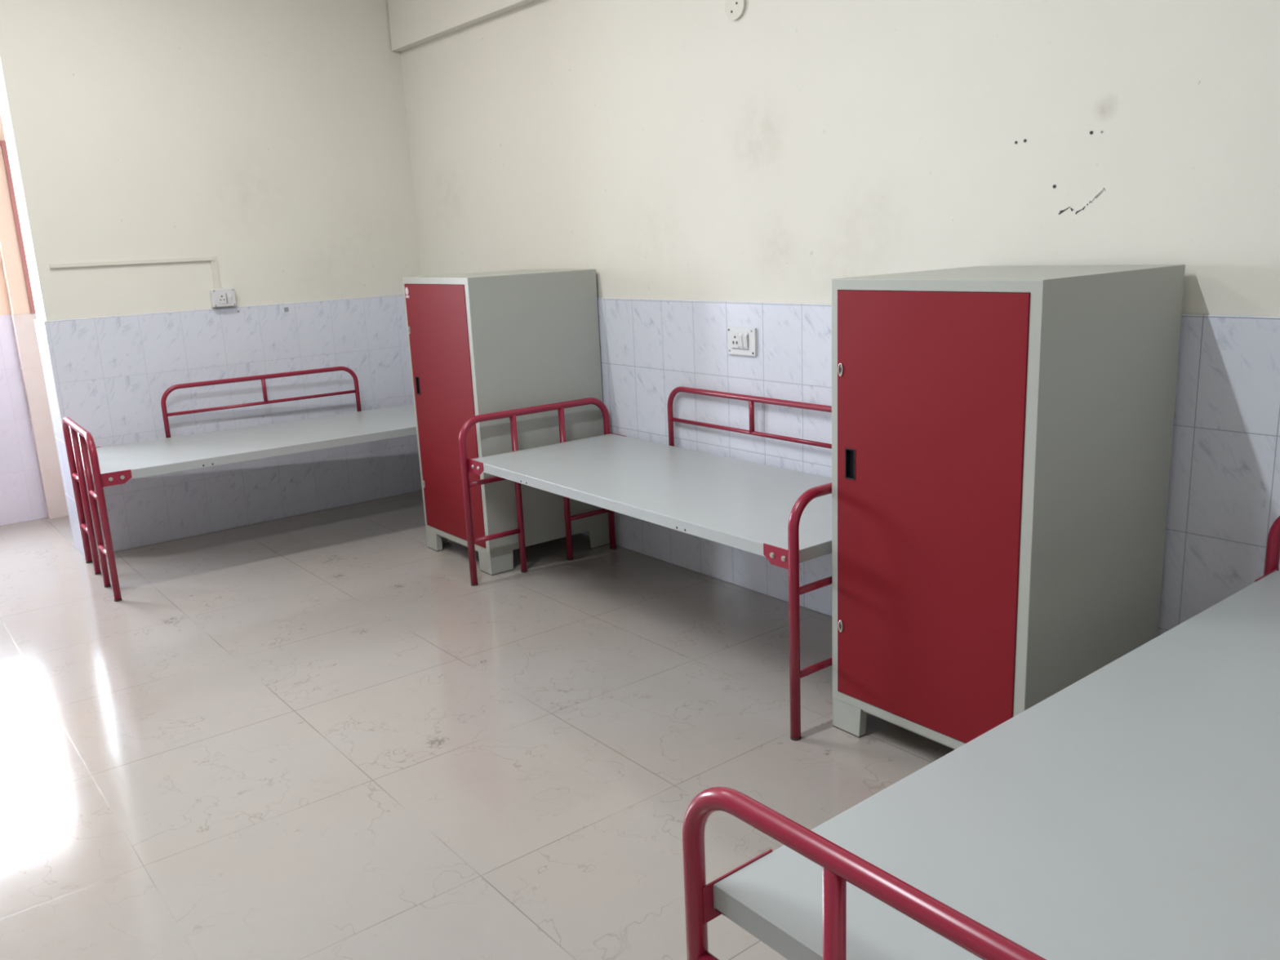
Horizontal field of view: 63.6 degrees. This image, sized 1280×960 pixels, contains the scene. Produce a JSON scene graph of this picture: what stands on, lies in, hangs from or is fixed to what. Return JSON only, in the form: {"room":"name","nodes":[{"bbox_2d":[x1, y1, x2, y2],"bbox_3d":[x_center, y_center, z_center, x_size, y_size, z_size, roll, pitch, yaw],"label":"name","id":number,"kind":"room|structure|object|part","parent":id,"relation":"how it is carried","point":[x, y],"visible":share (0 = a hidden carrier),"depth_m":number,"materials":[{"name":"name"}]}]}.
{"room":"dormitory room","nodes":[
{"label":"dormitory room","id":0,"kind":"room"},
{"bbox_2d":[0,253,11,315],"bbox_3d":[-4.641,-1.117,4.984,2.650,3.200,0.150,-13,17,-37],"label":"wall","id":1,"kind":"structure","parent":0,"point":[5,308],"depth_m":5.78,"materials":[{"name":"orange paint"}]},
{"bbox_2d":[0,314,47,525],"bbox_3d":[-4.546,-0.124,5.153,2.650,1.182,0.010,-13,17,-37],"label":"tiles","id":2,"kind":"structure","parent":1,"relation":"attached to","point":[21,493],"depth_m":5.92,"materials":[{"name":"white tile"}]},
{"bbox_2d":[0,111,31,314],"bbox_3d":[-2.774,-1.528,6.370,2.070,3.200,0.222,-13,17,-37],"label":"wall","id":3,"kind":"structure","parent":0,"point":[10,253],"depth_m":5.71,"materials":[{"name":"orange paint"}]},
{"bbox_2d":[0,140,35,313],"bbox_3d":[-3.442,-1.387,5.697,0.170,0.928,0.022,-13,17,-37],"label":"trim","id":4,"kind":"structure","parent":3,"relation":"attached to","point":[2,143],"depth_m":5.69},
{"bbox_2d":[10,313,68,519],"bbox_3d":[-2.720,-0.525,6.507,1.975,1.182,0.081,-13,17,-37],"label":"tiles","id":5,"kind":"structure","parent":3,"relation":"attached to","point":[24,325],"depth_m":5.91,"materials":[{"name":"beige tile"}]},
{"bbox_2d":[0,0,420,320],"bbox_3d":[-2.167,-1.362,5.546,1.986,3.200,0.252,-13,17,-37],"label":"wall","id":6,"kind":"structure","parent":0,"point":[267,139],"depth_m":5.27,"materials":[{"name":"beige paint"}]},
{"bbox_2d":[34,319,84,556],"bbox_3d":[-2.905,-0.205,5.180,0.012,1.182,0.258,-13,17,-37],"label":"tiles","id":7,"kind":"structure","parent":6,"relation":"attached to","point":[39,324],"depth_m":5.17,"materials":[{"name":"white tile"}]},
{"bbox_2d":[48,256,220,288],"bbox_3d":[-2.506,-1.016,5.167,0.775,0.166,0.014,-13,17,-37],"label":"cable conduit","id":8,"kind":"object","parent":6,"relation":"attached to","point":[213,260],"visible":1,"depth_m":5.19,"materials":[{"name":"beige plastic"}]},
{"bbox_2d":[208,288,236,307],"bbox_3d":[-2.185,-0.956,5.415,0.118,0.094,0.051,-13,17,-37],"label":"switch box","id":9,"kind":"object","parent":6,"relation":"attached to","point":[222,297],"visible":1,"depth_m":5.40,"materials":[{"name":"white plastic"}]},
{"bbox_2d":[217,293,226,303],"bbox_3d":[-2.182,-0.947,5.393,0.041,0.052,0.003,-13,17,-37],"label":"socket","id":10,"kind":"object","parent":9,"relation":"attached to","point":[221,297],"depth_m":5.39,"materials":[{"name":"white plastic"}]},
{"bbox_2d":[226,293,231,303],"bbox_3d":[-2.152,-0.953,5.413,0.020,0.052,0.007,-13,17,-37],"label":"rocker switch","id":11,"kind":"object","parent":9,"relation":"attached to","point":[228,295],"depth_m":5.41,"materials":[{"name":"white plastic"}]},
{"bbox_2d":[43,294,422,555],"bbox_3d":[-2.050,-0.359,5.669,1.988,1.182,0.010,-13,17,-37],"label":"wall tiles","id":12,"kind":"structure","parent":6,"relation":"attached to","point":[112,375],"depth_m":5.56,"materials":[{"name":"white tile"}]},
{"bbox_2d":[0,489,955,959],"bbox_3d":[-2.115,1.040,2.565,6.500,0.123,7.900,-13,17,-37],"label":"floor","id":13,"kind":"structure","parent":0,"point":[312,735],"depth_m":3.07,"materials":[{"name":"tile"}]},
{"bbox_2d":[62,366,416,601],"bbox_3d":[-1.755,-0.098,5.282,1.959,0.824,0.801,-12,16,-34],"label":"bed","id":14,"kind":"object","parent":13,"relation":"on","point":[115,464],"visible":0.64,"depth_m":4.98,"materials":[{"name":"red metal"}]},
{"bbox_3d":[-2.526,0.105,4.739,0.031,0.735,0.784,-12,16,-34],"label":"headboard","id":15,"kind":"part","parent":14,"relation":"part of","materials":[{"name":"red metal"}]},
{"bbox_3d":[-1.763,-0.225,5.256,1.890,0.039,0.744,-12,16,-34],"label":"panel","id":16,"kind":"part","parent":14,"relation":"part of","materials":[{"name":"grey metal"}]},
{"bbox_3d":[-2.001,-0.412,5.526,1.037,0.302,0.024,-12,16,-34],"label":"rail","id":17,"kind":"part","parent":14,"relation":"part of","materials":[{"name":"red metal"}]},
{"bbox_2d":[401,269,609,575],"bbox_3d":[-0.629,-0.315,4.917,0.671,1.314,0.625,-13,17,-37],"label":"locker","id":18,"kind":"object","parent":13,"relation":"on","point":[486,342],"visible":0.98,"depth_m":4.65,"materials":[{"name":"grey metal"}]},
{"bbox_3d":[-1.040,-0.447,4.876,0.020,0.086,0.036,-13,17,-37],"label":"handle","id":19,"kind":"part","parent":18,"relation":"part of","materials":[{"name":"black plastic"}]},
{"bbox_3d":[-0.886,-0.304,4.718,0.020,1.162,0.569,-13,17,-37],"label":"door","id":20,"kind":"part","parent":18,"relation":"part of","materials":[{"name":"red metal"}]},
{"bbox_2d":[458,386,832,740],"bbox_3d":[0.151,0.139,3.901,0.801,0.824,1.959,-12,16,-36],"label":"bed","id":21,"kind":"object","parent":13,"relation":"on","point":[783,516],"visible":0.66,"depth_m":3.81,"materials":[{"name":"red metal"}]},
{"bbox_3d":[-0.443,0.030,4.653,0.784,0.735,0.031,-12,16,-36],"label":"headboard","id":22,"kind":"part","parent":21,"relation":"part of","materials":[{"name":"red metal"}]},
{"bbox_3d":[0.149,0.012,3.874,0.744,0.039,1.890,-12,16,-36],"label":"panel","id":23,"kind":"part","parent":21,"relation":"part of","materials":[{"name":"grey metal"}]},
{"bbox_3d":[0.442,-0.184,4.075,0.024,0.302,1.037,-12,16,-36],"label":"rail","id":24,"kind":"part","parent":21,"relation":"part of","materials":[{"name":"red metal"}]},
{"bbox_3d":[0.736,0.327,3.158,0.784,0.735,0.031,-12,16,-36],"label":"footboard","id":25,"kind":"part","parent":21,"relation":"part of","materials":[{"name":"red metal"}]},
{"bbox_2d":[682,515,1279,959],"bbox_3d":[1.086,0.597,1.771,1.986,0.824,0.801,-13,17,-37],"label":"bed","id":26,"kind":"object","parent":13,"relation":"on","point":[1131,811],"visible":1,"depth_m":1.50,"materials":[{"name":"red metal"}]},
{"bbox_3d":[0.320,0.806,1.199,0.031,0.735,0.784,-13,17,-37],"label":"footboard","id":27,"kind":"part","parent":26,"relation":"part of","materials":[{"name":"red metal"}]},
{"bbox_3d":[1.845,0.461,2.372,0.031,0.735,0.784,-13,17,-37],"label":"headboard","id":28,"kind":"part","parent":26,"relation":"part of","materials":[{"name":"red metal"}]},
{"bbox_2d":[831,264,1185,749],"bbox_3d":[0.996,0.087,2.887,0.671,1.314,0.625,-12,16,-36],"label":"locker","id":29,"kind":"object","parent":13,"relation":"on","point":[1002,436],"visible":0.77,"depth_m":2.63,"materials":[{"name":"red metal"}]},
{"bbox_3d":[0.586,-0.045,2.848,0.020,0.086,0.036,-12,16,-36],"label":"handle","id":30,"kind":"part","parent":29,"relation":"part of","materials":[{"name":"black plastic"}]},
{"bbox_3d":[0.738,0.098,2.690,0.020,1.162,0.569,-12,16,-36],"label":"door","id":31,"kind":"part","parent":29,"relation":"part of","materials":[{"name":"red metal"}]},
{"bbox_2d":[400,0,1279,316],"bbox_3d":[0.459,-1.067,4.040,0.210,3.320,8.000,-13,17,-37],"label":"wall","id":32,"kind":"structure","parent":0,"point":[782,150],"depth_m":3.52,"materials":[{"name":"beige paint"}]},
{"bbox_2d":[386,0,537,51],"bbox_3d":[0.638,-2.247,3.236,0.056,0.674,6.500,-13,17,-37],"label":"beam","id":33,"kind":"structure","parent":32,"relation":"attached to","point":[412,23],"depth_m":5.38,"materials":[{"name":"beige paint"}]},
{"bbox_2d":[724,0,746,20],"bbox_3d":[0.350,-1.745,3.796,0.014,0.100,0.100,-13,17,-37],"label":"junction cover","id":34,"kind":"object","parent":32,"relation":"attached to","point":[735,10],"visible":1,"depth_m":3.79,"materials":[{"name":"white plastic"}]},
{"bbox_2d":[581,297,1279,636],"bbox_3d":[0.757,-0.041,3.768,0.010,1.182,6.500,-13,17,-37],"label":"wall tiles","id":35,"kind":"structure","parent":32,"relation":"attached to","point":[1224,501],"depth_m":3.87,"materials":[{"name":"white tile"}]},
{"bbox_2d":[727,326,757,355],"bbox_3d":[0.398,-0.545,4.063,0.021,0.108,0.156,-13,17,-37],"label":"switch plate","id":36,"kind":"object","parent":35,"relation":"attached to","point":[740,340],"visible":1,"depth_m":4.05,"materials":[{"name":"white plastic"}]},
{"bbox_2d":[732,333,738,347],"bbox_3d":[0.377,-0.552,4.084,0.003,0.058,0.034,-13,17,-37],"label":"socket","id":37,"kind":"object","parent":36,"relation":"attached to","point":[735,335],"depth_m":4.08,"materials":[{"name":"white plastic"}]},
{"bbox_2d":[737,333,742,346],"bbox_3d":[0.394,-0.549,4.057,0.009,0.054,0.023,-13,17,-37],"label":"rocker switch","id":38,"kind":"object","parent":36,"relation":"attached to","point":[740,335],"depth_m":4.06,"materials":[{"name":"white plastic"}]},
{"bbox_2d":[742,333,747,347],"bbox_3d":[0.411,-0.545,4.036,0.009,0.054,0.023,-13,17,-37],"label":"rocker switch","id":39,"kind":"object","parent":36,"relation":"attached to","point":[744,336],"depth_m":4.03,"materials":[{"name":"white plastic"}]},
{"bbox_2d":[1057,187,1105,214],"bbox_3d":[1.248,-0.786,2.917,0.001,0.069,0.138,-13,17,-37],"label":"scribble","id":40,"kind":"object","parent":32,"relation":"attached to","point":[1100,192],"visible":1,"depth_m":2.92,"materials":[{"name":"grey"}]}
]}

